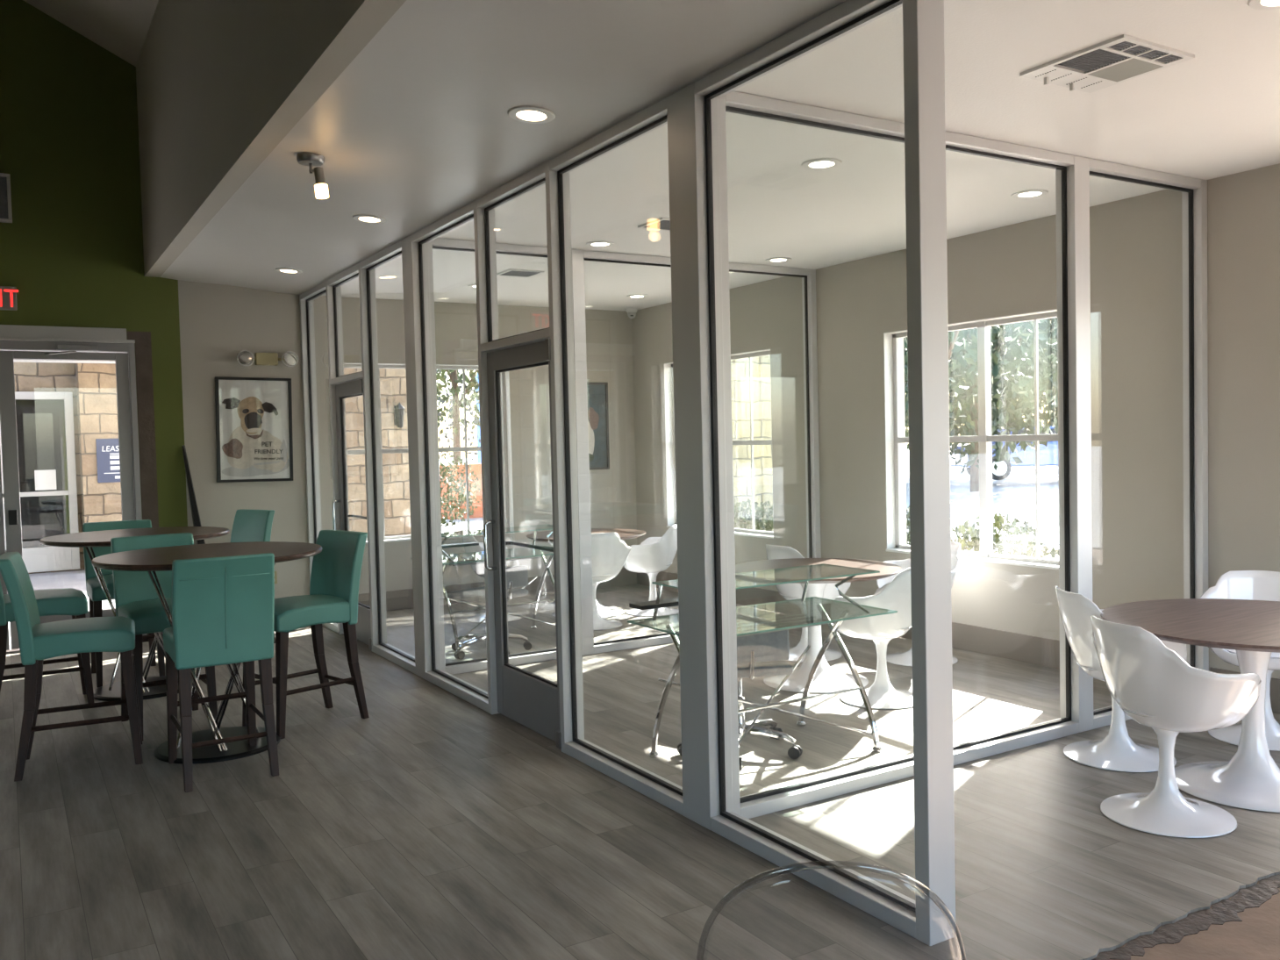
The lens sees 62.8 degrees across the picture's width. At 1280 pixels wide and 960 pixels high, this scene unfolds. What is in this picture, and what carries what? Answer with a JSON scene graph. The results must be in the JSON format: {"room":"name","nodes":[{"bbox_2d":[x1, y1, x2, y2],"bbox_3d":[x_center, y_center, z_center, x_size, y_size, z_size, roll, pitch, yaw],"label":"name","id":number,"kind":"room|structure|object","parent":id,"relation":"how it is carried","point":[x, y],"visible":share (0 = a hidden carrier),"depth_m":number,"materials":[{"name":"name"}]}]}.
{"room":"clubhouse lounge","nodes":[
{"label":"clubhouse lounge","id":0,"kind":"room"},
{"bbox_2d":[23,0,158,66],"bbox_3d":[-3.654,-4.101,1.085,7.273,1.894,13.820,-3,3,-31],"label":"ceiling","id":1,"kind":"structure","parent":0,"point":[121,27],"depth_m":8.25,"materials":[{"name":"beige paint"}]},
{"bbox_2d":[135,0,406,277],"bbox_3d":[-0.582,-2.473,2.996,0.120,1.760,13.820,-3,3,-31],"label":"wall","id":2,"kind":"structure","parent":0,"point":[221,83],"depth_m":5.77,"materials":[{"name":"beige paint"}]},
{"bbox_2d":[0,0,636,635],"bbox_3d":[-5.153,-2.070,8.442,12.140,6.900,0.220,-3,3,-31],"label":"wall","id":3,"kind":"structure","parent":0,"point":[218,322],"depth_m":9.08,"materials":[{"name":"beige paint"}]},
{"bbox_2d":[0,172,12,222],"bbox_3d":[-5.189,-2.237,8.258,0.400,0.380,0.050,-3,3,-31],"label":"wall speaker","id":4,"kind":"object","parent":3,"relation":"attached to","point":[5,195],"visible":1,"depth_m":8.33,"materials":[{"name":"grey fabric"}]},
{"bbox_2d":[0,176,8,218],"bbox_3d":[-5.192,-2.237,8.262,0.350,0.330,0.040,-3,3,-31],"label":"grille","id":5,"kind":"object","parent":4,"relation":"attached to","point":[3,180],"depth_m":8.32,"materials":[{"name":"grey metal"}]},
{"bbox_2d":[0,286,18,310],"bbox_3d":[-5.128,-1.446,8.315,0.339,0.186,0.048,-3,3,-31],"label":"exit sign","id":6,"kind":"object","parent":3,"relation":"attached to","point":[8,295],"visible":1,"depth_m":8.35,"materials":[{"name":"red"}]},
{"bbox_2d":[0,324,135,343],"bbox_3d":[-5.148,-1.174,8.311,2.060,0.120,0.045,-3,3,-31],"label":"trim","id":7,"kind":"structure","parent":3,"relation":"attached to","point":[7,332],"depth_m":8.56,"materials":[{"name":"grey metal"}]},
{"bbox_2d":[0,340,146,650],"bbox_3d":[-5.145,0.132,8.465,2.000,2.500,0.278,-3,3,-31],"label":"door","id":8,"kind":"structure","parent":3,"relation":"in","point":[123,354],"depth_m":8.57,"materials":[{"name":"paint"}]},
{"bbox_2d":[126,330,158,635],"bbox_3d":[-4.216,0.041,8.930,0.185,2.600,0.006,-3,3,-31],"label":"trim","id":9,"kind":"structure","parent":3,"relation":"attached to","point":[143,346],"depth_m":8.92,"materials":[{"name":"paint"}]},
{"bbox_2d":[214,376,293,482],"bbox_3d":[-3.446,-0.450,9.372,0.650,0.930,0.030,-2,2,-31],"label":"framed poster","id":10,"kind":"object","parent":3,"relation":"attached to","point":[254,439],"visible":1,"depth_m":9.36,"materials":[{"name":"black paper"}]},
{"bbox_2d":[236,350,298,366],"bbox_3d":[-3.337,-1.083,9.374,0.526,0.146,0.118,-3,3,-31],"label":"emergency light","id":11,"kind":"object","parent":3,"relation":"attached to","point":[244,356],"visible":1,"depth_m":9.37,"materials":[{"name":"beige plastic"}]},
{"bbox_2d":[343,362,514,543],"bbox_3d":[-2.099,-0.277,10.292,1.770,1.711,0.152,-3,3,-31],"label":"window","id":12,"kind":"structure","parent":3,"relation":"in","point":[504,375],"depth_m":10.57,"materials":[{"name":"white plastic"}]},
{"bbox_2d":[357,567,636,611],"bbox_3d":[-1.972,1.140,10.319,4.540,0.190,0.014,-3,3,-31],"label":"baseboard","id":13,"kind":"structure","parent":3,"relation":"attached to","point":[400,599],"depth_m":10.48,"materials":[{"name":"white paint"}]},
{"bbox_2d":[586,382,609,470],"bbox_3d":[-0.565,-0.571,11.126,0.520,0.930,0.030,-3,3,-31],"label":"framed painting","id":14,"kind":"object","parent":3,"relation":"attached to","point":[597,392],"visible":0.36,"depth_m":11.20,"materials":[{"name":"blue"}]},
{"bbox_2d":[428,237,822,674],"bbox_3d":[0.027,-0.216,8.038,3.423,2.978,0.115,-3,3,-31],"label":"wall","id":15,"kind":"structure","parent":0,"point":[589,647],"depth_m":7.73,"materials":[{"name":"metal"}]},
{"bbox_2d":[299,0,955,945],"bbox_3d":[-1.060,-0.129,6.425,0.115,2.978,7.558,-3,3,-31],"label":"wall","id":16,"kind":"structure","parent":0,"point":[690,114],"depth_m":4.22,"materials":[{"name":"metal"}]},
{"bbox_2d":[331,378,371,649],"bbox_3d":[-2.277,0.254,8.466,0.175,2.092,0.900,-3,3,-33],"label":"door","id":17,"kind":"structure","parent":16,"relation":"in","point":[354,388],"depth_m":8.73,"materials":[{"name":"paint"}]},
{"bbox_2d":[483,338,561,748],"bbox_3d":[-0.604,0.319,5.721,0.175,2.092,0.890,-3,3,-33],"label":"door","id":18,"kind":"structure","parent":16,"relation":"in","point":[532,700],"depth_m":5.96,"materials":[{"name":"paint"}]},
{"bbox_2d":[0,584,1279,959],"bbox_3d":[-1.510,1.528,2.524,11.920,0.012,13.820,-3,3,-31],"label":"floor","id":19,"kind":"structure","parent":0,"point":[432,825],"depth_m":4.25,"materials":[{"name":"wood"}]},
{"bbox_2d":[0,579,94,703],"bbox_3d":[-3.795,0.882,6.551,0.608,1.082,0.456,-3,3,-32],"label":"bar stool","id":20,"kind":"object","parent":19,"relation":"on","point":[67,601],"visible":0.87,"depth_m":6.46,"materials":[{"name":"teal leather"}]},
{"bbox_2d":[0,551,143,781],"bbox_3d":[-2.901,0.906,5.355,0.608,1.082,0.456,-2,2,-26],"label":"bar stool","id":21,"kind":"object","parent":19,"relation":"on","point":[38,641],"visible":1,"depth_m":5.21,"materials":[{"name":"teal leather"}]},
{"bbox_2d":[82,519,164,687],"bbox_3d":[-3.651,0.845,7.414,0.456,1.082,0.608,-3,3,-31],"label":"bar stool","id":22,"kind":"object","parent":19,"relation":"on","point":[96,594],"visible":0.35,"depth_m":7.43,"materials":[{"name":"teal leather"}]},
{"bbox_2d":[39,526,229,700],"bbox_3d":[-3.312,0.875,6.957,1.132,1.040,1.132,-3,3,-31],"label":"bar table","id":23,"kind":"object","parent":19,"relation":"on","point":[111,691],"visible":0.58,"depth_m":6.88,"materials":[{"name":"brown wood"}]},
{"bbox_2d":[110,532,218,741],"bbox_3d":[-2.754,0.875,6.064,0.456,1.082,0.608,-3,3,-34],"label":"bar stool","id":24,"kind":"object","parent":19,"relation":"on","point":[136,597],"visible":0.35,"depth_m":6.08,"materials":[{"name":"teal leather"}]},
{"bbox_2d":[181,444,205,543],"bbox_3d":[-3.733,0.513,8.990,0.266,1.629,0.385,-3,3,-31],"label":"leaning board","id":25,"kind":"object","parent":19,"relation":"on","point":[196,518],"visible":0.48,"depth_m":8.99,"materials":[{"name":"black"}]},
{"bbox_2d":[91,541,321,764],"bbox_3d":[-2.267,0.902,5.588,1.132,1.040,1.132,-3,3,-31],"label":"bar table","id":26,"kind":"object","parent":19,"relation":"on","point":[154,559],"visible":0.7,"depth_m":5.49,"materials":[{"name":"brown wood"}]},
{"bbox_2d":[163,552,278,792],"bbox_3d":[-2.074,0.893,5.162,0.456,1.082,0.608,-3,3,-31],"label":"bar stool","id":27,"kind":"object","parent":19,"relation":"on","point":[223,607],"visible":0.97,"depth_m":4.96,"materials":[{"name":"teal leather"}]},
{"bbox_2d":[230,508,275,643],"bbox_3d":[-3.298,0.798,8.426,0.456,1.082,0.608,0,3,35],"label":"bar stool","id":28,"kind":"object","parent":19,"relation":"on","point":[248,525],"visible":0.12,"depth_m":8.57,"materials":[{"name":"teal leather"}]},
{"bbox_2d":[242,529,369,738],"bbox_3d":[-1.923,0.856,6.039,0.456,1.082,0.608,1,3,43],"label":"bar stool","id":29,"kind":"object","parent":19,"relation":"on","point":[335,575],"visible":0.86,"depth_m":6.03,"materials":[{"name":"teal leather"}]},
{"bbox_2d":[410,524,555,652],"bbox_3d":[-1.151,0.847,8.406,1.205,0.883,0.624,-3,3,-34],"label":"glass desk","id":30,"kind":"object","parent":19,"relation":"on","point":[460,559],"visible":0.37,"depth_m":8.36,"materials":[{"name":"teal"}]},
{"bbox_2d":[441,542,479,548],"bbox_3d":[-1.561,0.532,8.425,0.530,0.020,0.120,-3,3,-34],"label":"keyboard tray","id":31,"kind":"object","parent":30,"relation":"on","point":[466,544],"depth_m":8.45,"materials":[{"name":"glass"}]},
{"bbox_2d":[441,524,552,536],"bbox_3d":[-1.127,0.407,8.427,1.100,0.008,0.400,-3,3,-34],"label":"tabletop","id":32,"kind":"object","parent":30,"relation":"attached to","point":[514,529],"depth_m":8.38,"materials":[{"name":"clear glass"}]},
{"bbox_2d":[447,564,531,658],"bbox_3d":[-1.164,0.977,7.916,0.624,0.660,0.596,0,3,40],"label":"office chair","id":33,"kind":"object","parent":19,"relation":"on","point":[517,576],"visible":0.44,"depth_m":7.84,"materials":[{"name":"silver metal"}]},
{"bbox_2d":[460,529,522,622],"bbox_3d":[-1.337,0.845,9.459,0.537,0.816,0.738,-2,2,-14],"label":"chair","id":34,"kind":"object","parent":19,"relation":"on","point":[478,568],"visible":0.27,"depth_m":9.30,"materials":[{"name":"white plastic"}]},
{"bbox_2d":[526,528,645,617],"bbox_3d":[-0.484,0.858,9.623,1.100,0.735,1.100,-3,3,-31],"label":"table","id":35,"kind":"object","parent":19,"relation":"on","point":[604,611],"visible":0.31,"depth_m":9.55,"materials":[{"name":"white plastic"}]},
{"bbox_2d":[552,531,631,629],"bbox_3d":[-0.404,0.841,8.965,0.738,0.816,0.537,-2,2,-20],"label":"chair","id":36,"kind":"object","parent":19,"relation":"on","point":[610,554],"visible":0.52,"depth_m":8.82,"materials":[{"name":"white plastic"}]},
{"bbox_2d":[623,524,679,616],"bbox_3d":[0.126,0.804,9.597,0.536,0.816,0.738,-1,2,13],"label":"chair","id":37,"kind":"object","parent":19,"relation":"on","point":[654,555],"visible":0.9,"depth_m":9.40,"materials":[{"name":"white plastic"}]},
{"bbox_2d":[677,627,802,769],"bbox_3d":[0.475,1.039,5.268,0.596,0.660,0.624,-2,2,-10],"label":"office chair","id":38,"kind":"object","parent":19,"relation":"on","point":[761,654],"visible":0.53,"depth_m":5.05,"materials":[{"name":"silver metal"}]},
{"bbox_2d":[627,563,897,757],"bbox_3d":[0.616,0.925,5.221,1.205,0.883,0.644,-3,3,-31],"label":"glass desk","id":39,"kind":"object","parent":19,"relation":"on","point":[807,573],"visible":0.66,"depth_m":5.22,"materials":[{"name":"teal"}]},
{"bbox_2d":[629,597,678,609],"bbox_3d":[0.203,0.610,5.269,0.530,0.020,0.120,-3,3,-31],"label":"keyboard tray","id":40,"kind":"object","parent":39,"relation":"on","point":[656,604],"depth_m":5.15,"materials":[{"name":"black metal"}]},
{"bbox_2d":[653,563,878,585],"bbox_3d":[0.642,0.486,5.240,1.100,0.008,0.420,-3,3,-31],"label":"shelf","id":41,"kind":"object","parent":39,"relation":"attached to","point":[782,575],"depth_m":5.28,"materials":[{"name":"clear glass"}]},
{"bbox_2d":[765,543,850,662],"bbox_3d":[1.181,0.857,7.535,0.537,0.816,0.738,-3,2,-28],"label":"chair","id":42,"kind":"object","parent":19,"relation":"on","point":[789,591],"visible":0.48,"depth_m":7.39,"materials":[{"name":"white plastic"}]},
{"bbox_2d":[779,593,799,598],"bbox_3d":[1.192,0.819,7.540,0.370,0.041,0.370,-3,2,-28],"label":"seat cushion","id":43,"kind":"object","parent":42,"relation":"on","point":[785,596],"depth_m":7.41,"materials":[{"name":"white fabric"}]},
{"bbox_2d":[735,557,901,693],"bbox_3d":[1.122,0.929,6.738,1.100,0.735,1.100,-3,3,-31],"label":"table","id":44,"kind":"object","parent":19,"relation":"on","point":[826,679],"visible":0.72,"depth_m":6.69,"materials":[{"name":"brown wood"}]},
{"bbox_2d":[696,860,965,959],"bbox_3d":[0.313,1.021,1.758,0.460,0.970,0.484,-1,2,5],"label":"acrylic chair","id":45,"kind":"object","parent":19,"relation":"on","point":[955,939],"visible":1,"depth_m":1.58,"materials":[{"name":"clear plastic"}]},
{"bbox_2d":[829,567,912,709],"bbox_3d":[1.447,0.901,6.230,0.537,0.816,0.738,0,3,39],"label":"chair","id":46,"kind":"object","parent":19,"relation":"on","point":[896,595],"visible":0.82,"depth_m":6.05,"materials":[{"name":"white plastic"}]},
{"bbox_2d":[876,541,960,666],"bbox_3d":[1.961,0.847,7.302,0.537,0.816,0.738,-2,2,-14],"label":"chair","id":47,"kind":"object","parent":19,"relation":"on","point":[899,658],"visible":0.12,"depth_m":7.30,"materials":[{"name":"white plastic"}]},
{"bbox_2d":[1055,586,1187,772],"bbox_3d":[2.285,0.926,5.036,0.537,0.816,0.738,-1,2,0],"label":"chair","id":48,"kind":"object","parent":19,"relation":"on","point":[1117,751],"visible":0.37,"depth_m":4.96,"materials":[{"name":"white plastic"}]},
{"bbox_2d":[1076,660,1097,671],"bbox_3d":[2.297,0.888,5.035,0.370,0.041,0.370,-1,2,0],"label":"seat cushion","id":49,"kind":"object","parent":48,"relation":"on","point":[1086,665],"depth_m":4.97,"materials":[{"name":"white plastic"}]},
{"bbox_2d":[1090,614,1261,837],"bbox_3d":[2.124,0.960,4.251,0.537,0.816,0.738,-2,2,-13],"label":"chair","id":50,"kind":"object","parent":19,"relation":"on","point":[1151,683],"visible":1,"depth_m":4.09,"materials":[{"name":"white plastic"}]},
{"bbox_2d":[1116,702,1156,717],"bbox_3d":[2.136,0.922,4.253,0.370,0.041,0.370,-2,2,-13],"label":"seat cushion","id":51,"kind":"object","parent":50,"relation":"on","point":[1133,710],"depth_m":4.16,"materials":[{"name":"white plastic"}]},
{"bbox_2d":[1100,598,1279,812],"bbox_3d":[2.677,0.975,4.572,1.220,0.735,1.220,-3,3,-31],"label":"table","id":52,"kind":"object","parent":19,"relation":"on","point":[1250,779],"visible":0.89,"depth_m":4.53,"materials":[{"name":"brown wood"}]},
{"bbox_2d":[1199,570,1279,750],"bbox_3d":[3.155,0.895,5.303,0.738,0.816,0.537,0,2,27],"label":"chair","id":53,"kind":"object","parent":19,"relation":"on","point":[1235,584],"visible":0.37,"depth_m":5.47,"materials":[{"name":"white plastic"}]},
{"bbox_2d":[1224,648,1279,657],"bbox_3d":[3.148,0.858,5.290,0.370,0.041,0.370,0,2,27],"label":"seat cushion","id":54,"kind":"object","parent":53,"relation":"on","point":[1274,654],"depth_m":5.14,"materials":[{"name":"white fabric"}]},
{"bbox_2d":[160,0,1279,311],"bbox_3d":[1.532,-1.758,4.430,4.920,0.300,14.040,-3,3,-31],"label":"ceiling","id":55,"kind":"structure","parent":0,"point":[1215,113],"depth_m":4.87,"materials":[{"name":"paint"}]},
{"bbox_2d":[275,267,301,273],"bbox_3d":[-2.819,-1.678,8.410,0.204,0.022,0.205,-2,2,-27],"label":"recessed light","id":56,"kind":"object","parent":55,"relation":"in","point":[279,269],"visible":1,"depth_m":8.40,"materials":[{"name":"white paint"}]},
{"bbox_2d":[296,152,328,199],"bbox_3d":[-1.665,-1.536,5.321,0.145,0.209,0.136,-3,3,-31],"label":"ceiling spotlight","id":57,"kind":"object","parent":55,"relation":"attached to","point":[311,160],"visible":1,"depth_m":5.29,"materials":[{"name":"silver metal"}]},
{"bbox_2d":[313,166,325,184],"bbox_3d":[-1.627,-1.539,5.318,0.058,0.091,0.048,-1,2,6],"label":"socket","id":58,"kind":"object","parent":57,"relation":"attached to","point":[318,171],"depth_m":5.30,"materials":[{"name":"silver metal"}]},
{"bbox_2d":[352,214,386,223],"bbox_3d":[-1.695,-1.635,6.566,0.204,0.022,0.205,-2,2,-27],"label":"recessed light","id":59,"kind":"object","parent":55,"relation":"in","point":[361,218],"visible":1,"depth_m":6.56,"materials":[{"name":"white glass"}]},
{"bbox_2d":[358,216,379,221],"bbox_3d":[-1.695,-1.635,6.566,0.128,0.001,0.128,2,0,-31],"label":"diffuser","id":60,"kind":"object","parent":59,"relation":"attached to","point":[366,218],"depth_m":6.57,"materials":[{"name":"white plastic"}]},
{"bbox_2d":[496,268,544,277],"bbox_3d":[-0.987,-1.700,8.613,0.300,0.012,0.300,-3,3,-31],"label":"ceiling vent","id":61,"kind":"object","parent":55,"relation":"in","point":[511,272],"visible":0.99,"depth_m":8.58,"materials":[{"name":"white metal"}]},
{"bbox_2d":[507,106,555,123],"bbox_3d":[-0.472,-1.588,4.560,0.204,0.022,0.205,-2,2,-27],"label":"recessed light","id":62,"kind":"object","parent":55,"relation":"in","point":[525,114],"visible":1,"depth_m":4.55,"materials":[{"name":"white paint"}]},
{"bbox_2d":[516,110,546,120],"bbox_3d":[-0.472,-1.588,4.560,0.128,0.001,0.128,2,0,-31],"label":"diffuser","id":63,"kind":"object","parent":62,"relation":"attached to","point":[531,115],"depth_m":4.56,"materials":[{"name":"white plastic"}]},
{"bbox_2d":[586,240,614,247],"bbox_3d":[-0.282,-1.674,7.438,0.206,0.008,0.206,-3,3,-31],"label":"recessed light","id":64,"kind":"object","parent":55,"relation":"in","point":[601,243],"visible":1,"depth_m":7.42,"materials":[{"name":"white paint"}]},
{"bbox_2d":[626,307,636,318],"bbox_3d":[-0.088,-1.773,11.174,0.120,0.106,0.120,-3,3,-31],"label":"security camera","id":65,"kind":"object","parent":55,"relation":"attached to","point":[631,311],"visible":1,"depth_m":11.13,"materials":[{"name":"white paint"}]},
{"bbox_2d":[637,217,670,230],"bbox_3d":[0.192,-1.660,6.814,0.300,0.012,0.300,-3,3,-31],"label":"ceiling vent","id":66,"kind":"object","parent":55,"relation":"in","point":[662,224],"visible":0.55,"depth_m":6.80,"materials":[{"name":"white paint"}]},
{"bbox_2d":[765,257,791,262],"bbox_3d":[1.095,-1.740,8.288,0.206,0.008,0.206,-3,3,-31],"label":"recessed light","id":67,"kind":"object","parent":55,"relation":"in","point":[776,259],"visible":1,"depth_m":8.27,"materials":[{"name":"white paint"}]},
{"bbox_2d":[801,157,842,169],"bbox_3d":[0.935,-1.626,5.393,0.206,0.008,0.206,-3,3,-31],"label":"recessed light","id":68,"kind":"object","parent":55,"relation":"in","point":[822,163],"visible":1,"depth_m":5.38,"materials":[{"name":"white paint"}]},
{"bbox_2d":[809,161,834,166],"bbox_3d":[0.935,-1.627,5.393,0.128,0.001,0.128,-3,3,-31],"label":"diffuser","id":69,"kind":"object","parent":68,"relation":"attached to","point":[820,163],"depth_m":5.40,"materials":[{"name":"white plastic"}]},
{"bbox_2d":[1011,189,1048,198],"bbox_3d":[2.303,-1.689,6.191,0.206,0.008,0.206,-3,3,-31],"label":"recessed light","id":70,"kind":"object","parent":55,"relation":"in","point":[1029,193],"visible":1,"depth_m":6.18,"materials":[{"name":"white glass"}]},
{"bbox_2d":[1018,192,1040,196],"bbox_3d":[2.303,-1.690,6.191,0.128,0.001,0.128,-3,3,-31],"label":"diffuser","id":71,"kind":"object","parent":70,"relation":"attached to","point":[1028,194],"depth_m":6.20,"materials":[{"name":"white plastic"}]},
{"bbox_2d":[1019,34,1194,92],"bbox_3d":[1.791,-1.579,4.028,0.436,0.040,0.447,-3,3,-31],"label":"ceiling vent","id":72,"kind":"object","parent":55,"relation":"in","point":[1122,58],"visible":1,"depth_m":4.00,"materials":[{"name":"white metal"}]},
{"bbox_2d":[1247,0,1279,10],"bbox_3d":[2.105,-1.579,3.425,0.206,0.008,0.206,-3,3,-31],"label":"recessed light","id":73,"kind":"object","parent":55,"relation":"in","point":[1256,4],"visible":1,"depth_m":3.48,"materials":[{"name":"white paint"}]},
{"bbox_2d":[631,163,1279,679],"bbox_3d":[3.631,-0.372,5.614,0.220,3.300,13.820,-3,3,-31],"label":"wall","id":74,"kind":"structure","parent":0,"point":[1136,242],"depth_m":6.61,"materials":[{"name":"beige paint"}]},
{"bbox_2d":[664,348,773,538],"bbox_3d":[0.782,-0.343,10.209,0.152,1.711,1.770,-3,3,-31],"label":"window","id":75,"kind":"structure","parent":74,"relation":"in","point":[668,381],"depth_m":10.92,"materials":[{"name":"white plastic"}]},
{"bbox_2d":[636,571,1279,713],"bbox_3d":[3.569,1.186,5.612,0.014,0.190,13.820,-3,3,-31],"label":"baseboard","id":76,"kind":"structure","parent":74,"relation":"attached to","point":[1036,650],"depth_m":7.43,"materials":[{"name":"white paint"}]},
{"bbox_2d":[883,308,1058,569],"bbox_3d":[2.437,-0.279,7.494,0.152,1.711,1.770,-3,3,-31],"label":"window","id":77,"kind":"structure","parent":74,"relation":"in","point":[894,439],"depth_m":7.51,"materials":[{"name":"white plastic"}]},
{"bbox_2d":[717,91,1208,818],"bbox_3d":[1.772,-0.149,5.176,3.423,2.978,0.115,-3,3,-31],"label":"wall","id":78,"kind":"structure","parent":0,"point":[1073,173],"depth_m":5.42,"materials":[{"name":"metal"}]},
{"bbox_2d":[1096,874,1279,959],"bbox_3d":[4.003,1.496,1.451,3.620,0.108,6.250,-3,3,-31],"label":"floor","id":79,"kind":"structure","parent":0,"point":[1257,936],"depth_m":3.23,"materials":[{"name":"grey wood"}]},
{"bbox_2d":[1091,874,1279,959],"bbox_3d":[2.600,1.383,3.825,3.420,0.007,0.206,-3,3,-31],"label":"fringe","id":80,"kind":"object","parent":79,"relation":"on","point":[1222,911],"visible":1,"depth_m":3.37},
{"label":"outside","id":81,"kind":"structure","parent":0,"visible":0},
{"bbox_2d":[13,359,114,363],"bbox_3d":[-8.782,-1.446,9.747,9.250,0.170,5.740,-3,3,-31],"label":"ceiling","id":82,"kind":"structure","parent":81,"point":[14,361],"depth_m":13.63,"materials":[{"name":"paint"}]},
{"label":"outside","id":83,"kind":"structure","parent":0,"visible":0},
{"bbox_2d":[438,443,1058,550],"bbox_3d":[13.991,-0.053,26.099,69.000,0.850,90.000,-3,3,-31],"label":"ground","id":84,"kind":"structure","parent":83,"point":[1014,495],"depth_m":23.36,"materials":[{"name":"concrete"}]},
{"bbox_2d":[436,369,479,464],"bbox_3d":[-4.595,-2.986,25.860,4.387,7.479,4.399,-3,3,-31],"label":"tree","id":85,"kind":"object","parent":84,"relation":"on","point":[454,378],"visible":0.09,"depth_m":25.83,"materials":[{"name":"green plant"}]},
{"bbox_2d":[438,452,482,526],"bbox_3d":[-3.966,0.222,20.557,1.806,1.592,1.232,-3,3,-31],"label":"shrub","id":86,"kind":"object","parent":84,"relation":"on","point":[450,497],"visible":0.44,"depth_m":20.60,"materials":[{"name":"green plant"}]},
{"bbox_2d":[439,463,482,519],"bbox_3d":[-1.618,0.185,23.852,6.000,1.250,0.400,-3,3,-31],"label":"wall","id":87,"kind":"structure","parent":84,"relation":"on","point":[476,467],"depth_m":22.39,"materials":[{"name":"paint"}]},
{"bbox_2d":[475,372,481,463],"bbox_3d":[-2.519,-4.499,42.872,7.400,9.000,4.000,-3,3,-31],"label":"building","id":88,"kind":"structure","parent":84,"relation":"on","point":[478,432],"depth_m":42.59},
{"bbox_2d":[730,355,772,529],"bbox_3d":[1.486,-0.990,15.291,3.900,4.100,0.600,-3,3,-31],"label":"stone wing","id":89,"kind":"object","parent":84,"relation":"on","point":[761,365],"visible":0.07,"depth_m":15.02,"materials":[{"name":"beige stone"}]},
{"bbox_2d":[733,498,773,531],"bbox_3d":[1.409,0.685,14.289,2.009,0.859,0.750,-3,3,-31],"label":"shrub","id":90,"kind":"object","parent":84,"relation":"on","point":[740,518],"visible":0.16,"depth_m":14.24,"materials":[{"name":"green plant"}]},
{"bbox_2d":[903,317,1058,492],"bbox_3d":[8.166,-3.466,25.784,5.651,7.528,5.802,-3,3,-31],"label":"tree","id":91,"kind":"object","parent":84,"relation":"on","point":[971,449],"visible":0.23,"depth_m":24.81,"materials":[{"name":"green plant"}]},
{"bbox_2d":[904,317,1058,447],"bbox_3d":[10.779,-4.364,32.019,6.689,8.522,6.695,-3,3,-31],"label":"tree","id":92,"kind":"object","parent":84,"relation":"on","point":[1046,415],"visible":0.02,"depth_m":30.88,"materials":[{"name":"green plant"}]},
{"bbox_2d":[950,425,1058,479],"bbox_3d":[10.860,-0.768,28.727,4.250,1.420,1.830,-1,2,0],"label":"parked car","id":93,"kind":"object","parent":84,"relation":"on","point":[1048,454],"visible":0.13,"depth_m":27.88,"materials":[{"name":"blue paint"}]},
{"bbox_2d":[955,328,1058,423],"bbox_3d":[15.518,-5.092,38.593,8.071,9.045,8.022,-3,3,-37],"label":"tree","id":94,"kind":"object","parent":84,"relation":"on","point":[1052,392],"visible":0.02,"depth_m":38.16,"materials":[{"name":"green plant"}]},
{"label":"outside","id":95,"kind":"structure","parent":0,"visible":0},
{"bbox_2d":[993,544,1058,559],"bbox_3d":[7.682,1.321,5.909,6.855,0.100,18.040,-3,3,-31],"label":"verge","id":96,"kind":"structure","parent":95,"point":[1048,556],"depth_m":14.60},
{"bbox_2d":[906,505,910,544],"bbox_3d":[2.513,0.707,10.268,0.962,1.054,1.146,-3,3,-31],"label":"shrub","id":97,"kind":"object","parent":96,"relation":"on","point":[908,533],"visible":0.02,"depth_m":10.04,"materials":[{"name":"green plant"}]},
{"bbox_2d":[904,319,1057,445],"bbox_3d":[3.562,-2.003,13.030,3.342,6.201,3.352,-3,3,-31],"label":"tree","id":98,"kind":"object","parent":96,"relation":"on","point":[953,336],"visible":0.1,"depth_m":12.82,"materials":[{"name":"green plant"}]},
{"bbox_2d":[951,512,1056,559],"bbox_3d":[3.133,0.765,9.240,0.948,0.974,1.144,-3,3,-31],"label":"shrub","id":99,"kind":"object","parent":96,"relation":"on","point":[1027,529],"visible":0.17,"depth_m":9.10,"materials":[{"name":"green plant"}]},
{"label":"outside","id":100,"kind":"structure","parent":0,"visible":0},
{"bbox_2d":[6,569,115,651],"bbox_3d":[-7.075,1.390,11.735,18.000,0.130,7.255,-3,3,-31],"label":"walkway","id":101,"kind":"structure","parent":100,"point":[75,579],"depth_m":13.13,"materials":[{"name":"concrete"}]},
{"bbox_2d":[0,362,411,573],"bbox_3d":[-9.217,-0.770,13.691,12.550,4.300,1.400,-3,3,-31],"label":"stone building","id":102,"kind":"structure","parent":101,"relation":"on","point":[61,409],"depth_m":14.74,"materials":[{"name":"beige stone"}]},
{"bbox_2d":[34,469,56,490],"bbox_3d":[-8.021,0.000,14.134,0.250,0.270,0.010,-3,3,-31],"label":"paper notice","id":103,"kind":"object","parent":102,"relation":"attached to","point":[44,479],"visible":1,"depth_m":14.13,"materials":[{"name":"white paper"}]},
{"bbox_2d":[95,438,120,482],"bbox_3d":[-7.062,-0.266,14.184,0.520,0.590,0.023,-3,3,-31],"label":"sign","id":104,"kind":"object","parent":102,"relation":"attached to","point":[107,449],"visible":0.6,"depth_m":14.11,"materials":[{"name":"blue paint"}]},
{"bbox_2d":[393,402,405,428],"bbox_3d":[-3.701,-0.996,16.113,0.180,0.400,0.198,-3,3,-31],"label":"wall lantern","id":105,"kind":"object","parent":102,"relation":"attached to","point":[399,409],"visible":1,"depth_m":16.06,"materials":[{"name":"black metal"}]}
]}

